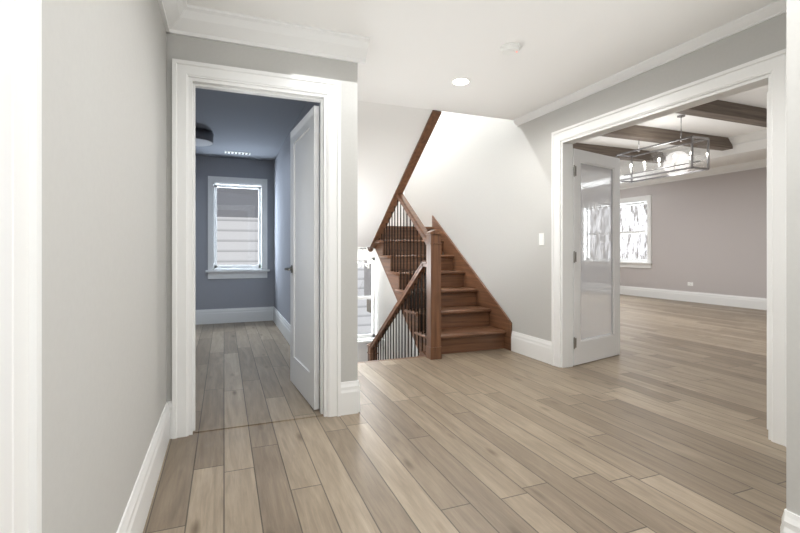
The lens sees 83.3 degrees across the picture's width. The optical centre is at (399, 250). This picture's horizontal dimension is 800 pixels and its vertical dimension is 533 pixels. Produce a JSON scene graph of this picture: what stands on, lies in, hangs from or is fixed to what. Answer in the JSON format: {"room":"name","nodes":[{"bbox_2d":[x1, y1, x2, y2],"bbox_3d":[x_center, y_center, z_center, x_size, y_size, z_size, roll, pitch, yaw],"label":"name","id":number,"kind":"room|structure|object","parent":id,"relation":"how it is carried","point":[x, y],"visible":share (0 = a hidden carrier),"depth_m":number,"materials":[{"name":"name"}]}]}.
{"room":"hallway","nodes":[
{"label":"hallway","id":0,"kind":"room"},
{"bbox_2d":[42,0,166,532],"bbox_3d":[-0.583,-0.150,0.481,0.120,2.460,4.720,0,0,-21],"label":"wall","id":1,"kind":"structure","parent":0,"point":[104,231],"depth_m":1.22,"materials":[{"name":"grey paint"}]},
{"bbox_2d":[0,0,11,532],"bbox_3d":[-0.390,0.051,0.271,0.082,2.044,0.822,0,0,-21],"label":"door","id":2,"kind":"structure","parent":1,"relation":"in","point":[5,266],"depth_m":0.63,"materials":[{"name":"white wood"}]},
{"bbox_2d":[12,0,41,532],"bbox_3d":[-0.419,-0.001,0.261,0.026,2.162,1.035,0,0,-21],"label":"door frame","id":3,"kind":"structure","parent":1,"relation":"attached to","point":[26,14],"depth_m":0.71,"materials":[{"name":"white wood"}]},
{"bbox_2d":[116,401,171,532],"bbox_3d":[-0.968,0.974,1.670,0.031,0.213,1.984,0,0,-21],"label":"baseboard","id":4,"kind":"structure","parent":1,"relation":"attached to","point":[134,517],"depth_m":1.86,"materials":[{"name":"white wood"}]},
{"bbox_2d":[158,0,189,35],"bbox_3d":[-0.451,-1.315,0.468,0.115,0.130,4.600,0,0,-21],"label":"crown molding","id":5,"kind":"structure","parent":1,"relation":"attached to","point":[182,17],"depth_m":2.51,"materials":[{"name":"white wood"}]},
{"bbox_2d":[167,33,357,400],"bbox_3d":[-0.880,-0.150,2.802,1.258,2.460,0.060,0,0,-21],"label":"wall","id":6,"kind":"structure","parent":0,"point":[345,73],"depth_m":2.95,"materials":[{"name":"grey paint"}]},
{"bbox_2d":[172,58,340,438],"bbox_3d":[-0.876,-0.010,2.836,0.987,2.180,0.172,0,0,-21],"label":"door frame","id":7,"kind":"structure","parent":6,"relation":"attached to","point":[189,78],"depth_m":2.71,"materials":[{"name":"white wood"}]},
{"bbox_2d":[182,5,369,63],"bbox_3d":[-0.713,-1.315,2.773,1.068,0.130,0.115,0,0,-21],"label":"crown molding","id":8,"kind":"structure","parent":6,"relation":"attached to","point":[205,23],"depth_m":2.75,"materials":[{"name":"white wood"}]},
{"bbox_2d":[285,106,319,409],"bbox_3d":[-0.742,0.049,3.370,0.162,2.047,0.776,0,0,-21],"label":"door","id":9,"kind":"structure","parent":6,"relation":"in","point":[304,254],"depth_m":3.29,"materials":[{"name":"white wood"}]},
{"bbox_2d":[341,380,359,413],"bbox_3d":[-0.501,0.974,3.585,0.018,0.213,1.278,0,0,-21],"label":"baseboard","id":10,"kind":"structure","parent":6,"relation":"attached to","point":[350,390],"depth_m":2.97,"materials":[{"name":"white wood"}]},
{"bbox_2d":[274,101,319,369],"bbox_3d":[-1.165,-0.150,5.031,0.055,2.460,4.180,0,0,-21],"label":"wall","id":11,"kind":"structure","parent":0,"point":[281,231],"depth_m":5.85,"materials":[{"name":"grey paint"}]},
{"bbox_2d":[272,307,289,343],"bbox_3d":[-1.359,0.974,5.428,0.018,0.213,3.260,0,0,-21],"label":"baseboard","id":12,"kind":"structure","parent":11,"relation":"attached to","point":[278,319],"depth_m":5.90,"materials":[{"name":"white wood"}]},
{"bbox_2d":[196,156,404,361],"bbox_3d":[-2.862,-0.070,6.644,6.410,8.300,0.060,0,0,-21],"label":"wall","id":13,"kind":"structure","parent":0,"point":[233,293],"depth_m":6.79,"materials":[{"name":"grey"}]},
{"bbox_2d":[196,307,271,324],"bbox_3d":[-3.890,0.974,6.200,4.170,0.213,0.018,0,0,-21],"label":"baseboard","id":14,"kind":"structure","parent":13,"relation":"attached to","point":[230,315],"depth_m":6.74,"materials":[{"name":"white wood"}]},
{"bbox_2d":[364,260,371,300],"bbox_3d":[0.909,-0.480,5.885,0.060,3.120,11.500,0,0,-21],"label":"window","id":15,"kind":"structure","parent":0,"point":[368,275],"depth_m":9.90,"materials":[{"name":"grey"}]},
{"bbox_2d":[578,85,767,189],"bbox_3d":[3.791,-1.840,7.013,6.130,0.400,11.500,0,0,-21],"label":"ceiling","id":16,"kind":"structure","parent":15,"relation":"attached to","point":[749,151],"depth_m":7.50,"materials":[{"name":"white paint"}]},
{"bbox_2d":[616,114,709,182],"bbox_3d":[3.868,-1.514,6.721,0.342,0.811,1.272,0,0,-21],"label":"chandelier","id":17,"kind":"object","parent":16,"relation":"hanging from","point":[631,165],"visible":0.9,"depth_m":6.55,"materials":[{"name":"silver metal"}]},
{"bbox_2d":[573,100,766,172],"bbox_3d":[3.771,-1.830,7.037,4.050,0.180,5.100,0,0,-21],"label":"ceiling beams","id":18,"kind":"structure","parent":16,"relation":"attached to","point":[734,112],"depth_m":6.95,"materials":[{"name":"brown wood"}]},
{"bbox_2d":[767,92,767,428],"bbox_3d":[2.562,0.061,2.848,0.812,2.026,0.053,0,0,-26],"label":"door","id":19,"kind":"structure","parent":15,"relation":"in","point":[767,260],"depth_m":2.69,"materials":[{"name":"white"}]},
{"bbox_2d":[143,290,785,532],"bbox_3d":[0.988,1.227,5.326,12.620,0.306,12.600,0,0,-21],"label":"floor","id":20,"kind":"structure","parent":0,"point":[497,441],"depth_m":2.53,"materials":[{"name":"brown wood"}]},
{"bbox_2d":[186,0,776,160],"bbox_3d":[-1.206,-1.578,2.492,6.470,0.396,8.920,0,0,-21],"label":"ceiling","id":21,"kind":"structure","parent":0,"point":[421,54],"depth_m":3.07,"materials":[{"name":"white paint"}]},
{"bbox_2d":[196,128,212,145],"bbox_3d":[-2.384,-1.315,5.188,0.430,0.133,0.430,0,0,-21],"label":"light","id":22,"kind":"object","parent":21,"relation":"attached to","point":[204,137],"visible":0.48,"depth_m":5.11,"materials":[{"name":"grey"}]},
{"bbox_2d":[225,151,250,154],"bbox_3d":[-2.291,-1.375,6.352,0.340,0.012,0.140,0,0,-21],"label":"ceiling vent","id":23,"kind":"object","parent":21,"relation":"in","point":[234,152],"visible":0.98,"depth_m":6.35,"materials":[{"name":"white plastic"}]},
{"bbox_2d":[450,77,470,85],"bbox_3d":[0.496,-1.377,3.673,0.170,0.007,0.170,0,0,-21],"label":"recessed light","id":24,"kind":"object","parent":21,"relation":"in","point":[461,81],"visible":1,"depth_m":3.66,"materials":[{"name":"white plastic"}]},
{"bbox_2d":[500,42,520,55],"bbox_3d":[0.750,-1.361,3.053,0.136,0.040,0.136,0,0,-21],"label":"smoke detector","id":25,"kind":"object","parent":21,"relation":"attached to","point":[509,49],"visible":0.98,"depth_m":3.02,"materials":[{"name":"white plastic"}]},
{"bbox_2d":[405,12,785,356],"bbox_3d":[1.248,-0.070,4.853,0.060,8.300,6.270,0,0,-21],"label":"wall","id":26,"kind":"structure","parent":0,"point":[461,187],"depth_m":4.81,"materials":[{"name":"white paint"}]},
{"bbox_2d":[511,331,550,363],"bbox_3d":[1.321,0.974,4.559,0.018,0.213,0.670,0,0,-21],"label":"baseboard","id":27,"kind":"structure","parent":26,"relation":"attached to","point":[539,349],"depth_m":4.53,"materials":[{"name":"white wood"}]},
{"bbox_2d":[539,233,543,244],"bbox_3d":[1.385,-0.110,4.407,0.010,0.120,0.074,0,0,-21],"label":"switch plate","id":28,"kind":"object","parent":26,"relation":"attached to","point":[541,238],"visible":1,"depth_m":4.40,"materials":[{"name":"white plastic"}]},
{"bbox_2d":[573,148,619,365],"bbox_3d":[1.929,0.061,4.429,0.812,2.022,0.053,0,0,-36],"label":"door","id":29,"kind":"structure","parent":26,"relation":"in","point":[588,348],"depth_m":4.42,"materials":[{"name":"white"}]},
{"bbox_2d":[513,0,785,125],"bbox_3d":[1.777,-1.350,3.342,0.055,0.060,3.070,0,0,-21],"label":"crown molding","id":30,"kind":"structure","parent":26,"relation":"attached to","point":[778,7],"depth_m":3.10,"materials":[{"name":"white wood"}]},
{"bbox_2d":[551,49,785,445],"bbox_3d":[1.857,-0.015,3.378,0.172,2.190,1.920,0,0,-21],"label":"door frame","id":31,"kind":"structure","parent":26,"relation":"attached to","point":[769,70],"depth_m":2.85,"materials":[{"name":"white wood"}]},
{"bbox_2d":[581,167,766,297],"bbox_3d":[6.739,-0.480,8.165,0.200,3.120,11.500,0,0,-21],"label":"wall","id":32,"kind":"structure","parent":0,"point":[708,234],"depth_m":9.14,"materials":[{"name":"grey paint"}]},
{"bbox_2d":[581,195,652,267],"bbox_3d":[5.438,-0.435,11.383,0.240,1.690,2.240,0,0,-21],"label":"window","id":33,"kind":"structure","parent":32,"relation":"in","point":[636,262],"depth_m":10.89,"materials":[{"name":"white"}]},
{"bbox_2d":[581,282,766,309],"bbox_3d":[6.637,0.974,8.126,0.018,0.213,11.500,0,0,-21],"label":"baseboard","id":34,"kind":"structure","parent":32,"relation":"attached to","point":[716,299],"depth_m":9.37,"materials":[{"name":"white wood"}]},
{"bbox_2d":[581,159,766,194],"bbox_3d":[6.592,-1.575,8.108,0.115,0.130,11.500,0,0,-21],"label":"crown molding","id":35,"kind":"structure","parent":32,"relation":"attached to","point":[762,163],"depth_m":9.20,"materials":[{"name":"white wood"}]},
{"bbox_2d":[581,129,766,176],"bbox_3d":[5.596,-1.855,7.772,0.115,0.130,8.800,0,0,-21],"label":"crown molding","id":36,"kind":"structure","parent":32,"relation":"attached to","point":[762,134],"depth_m":7.61,"materials":[{"name":"white wood"}]},
{"bbox_2d":[786,0,799,515],"bbox_3d":[2.333,-0.150,0.499,1.210,2.460,2.630,0,0,-21],"label":"wall","id":37,"kind":"structure","parent":0,"point":[792,256],"depth_m":1.49,"materials":[{"name":"grey paint"}]},
{"bbox_2d":[780,509,799,532],"bbox_3d":[1.758,0.974,0.284,0.018,0.213,2.648,0,0,-21],"label":"baseboard","id":38,"kind":"structure","parent":37,"relation":"attached to","point":[790,523],"depth_m":1.48,"materials":[{"name":"white wood"}]},
{"bbox_3d":[-0.216,4.058,5.768,2.240,0.244,3.540,0,0,-21],"label":"floor","id":39,"kind":"structure","parent":0,"visible":0},
{"bbox_2d":[358,101,511,362],"bbox_3d":[-0.284,0.515,5.846,2.067,6.841,3.296,0,0,-21],"label":"staircase","id":40,"kind":"structure","parent":39,"relation":"on","point":[446,303],"depth_m":5.05,"materials":[{"name":"brown wood"}]},
{"label":"outside","id":41,"kind":"structure","parent":0,"visible":0},
{"bbox_2d":[217,187,371,334],"bbox_3d":[-3.579,-0.420,9.150,12.000,11.000,0.050,0,0,-21],"label":"siding","id":42,"kind":"object","parent":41,"point":[248,231],"depth_m":9.25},
{"bbox_2d":[589,204,646,258],"bbox_3d":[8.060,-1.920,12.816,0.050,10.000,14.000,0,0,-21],"label":"trees","id":43,"kind":"object","parent":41,"point":[643,221],"depth_m":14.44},
{"bbox_3d":[-2.902,-0.070,6.747,6.410,8.300,0.160,0,0,-21],"label":"wall","id":44,"kind":"structure","parent":0,"visible":0},
{"bbox_2d":[206,176,269,278],"bbox_3d":[-2.462,-0.338,6.843,0.900,1.515,0.260,0,0,-21],"label":"window","id":45,"kind":"structure","parent":44,"relation":"in","point":[220,271],"depth_m":6.83,"materials":[{"name":"white"}]},
{"bbox_2d":[358,250,384,348],"bbox_3d":[-0.846,0.810,7.475,1.210,1.640,0.260,0,0,-21],"label":"window","id":46,"kind":"structure","parent":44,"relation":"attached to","point":[376,297],"depth_m":7.59,"materials":[{"name":"white"}]}
]}

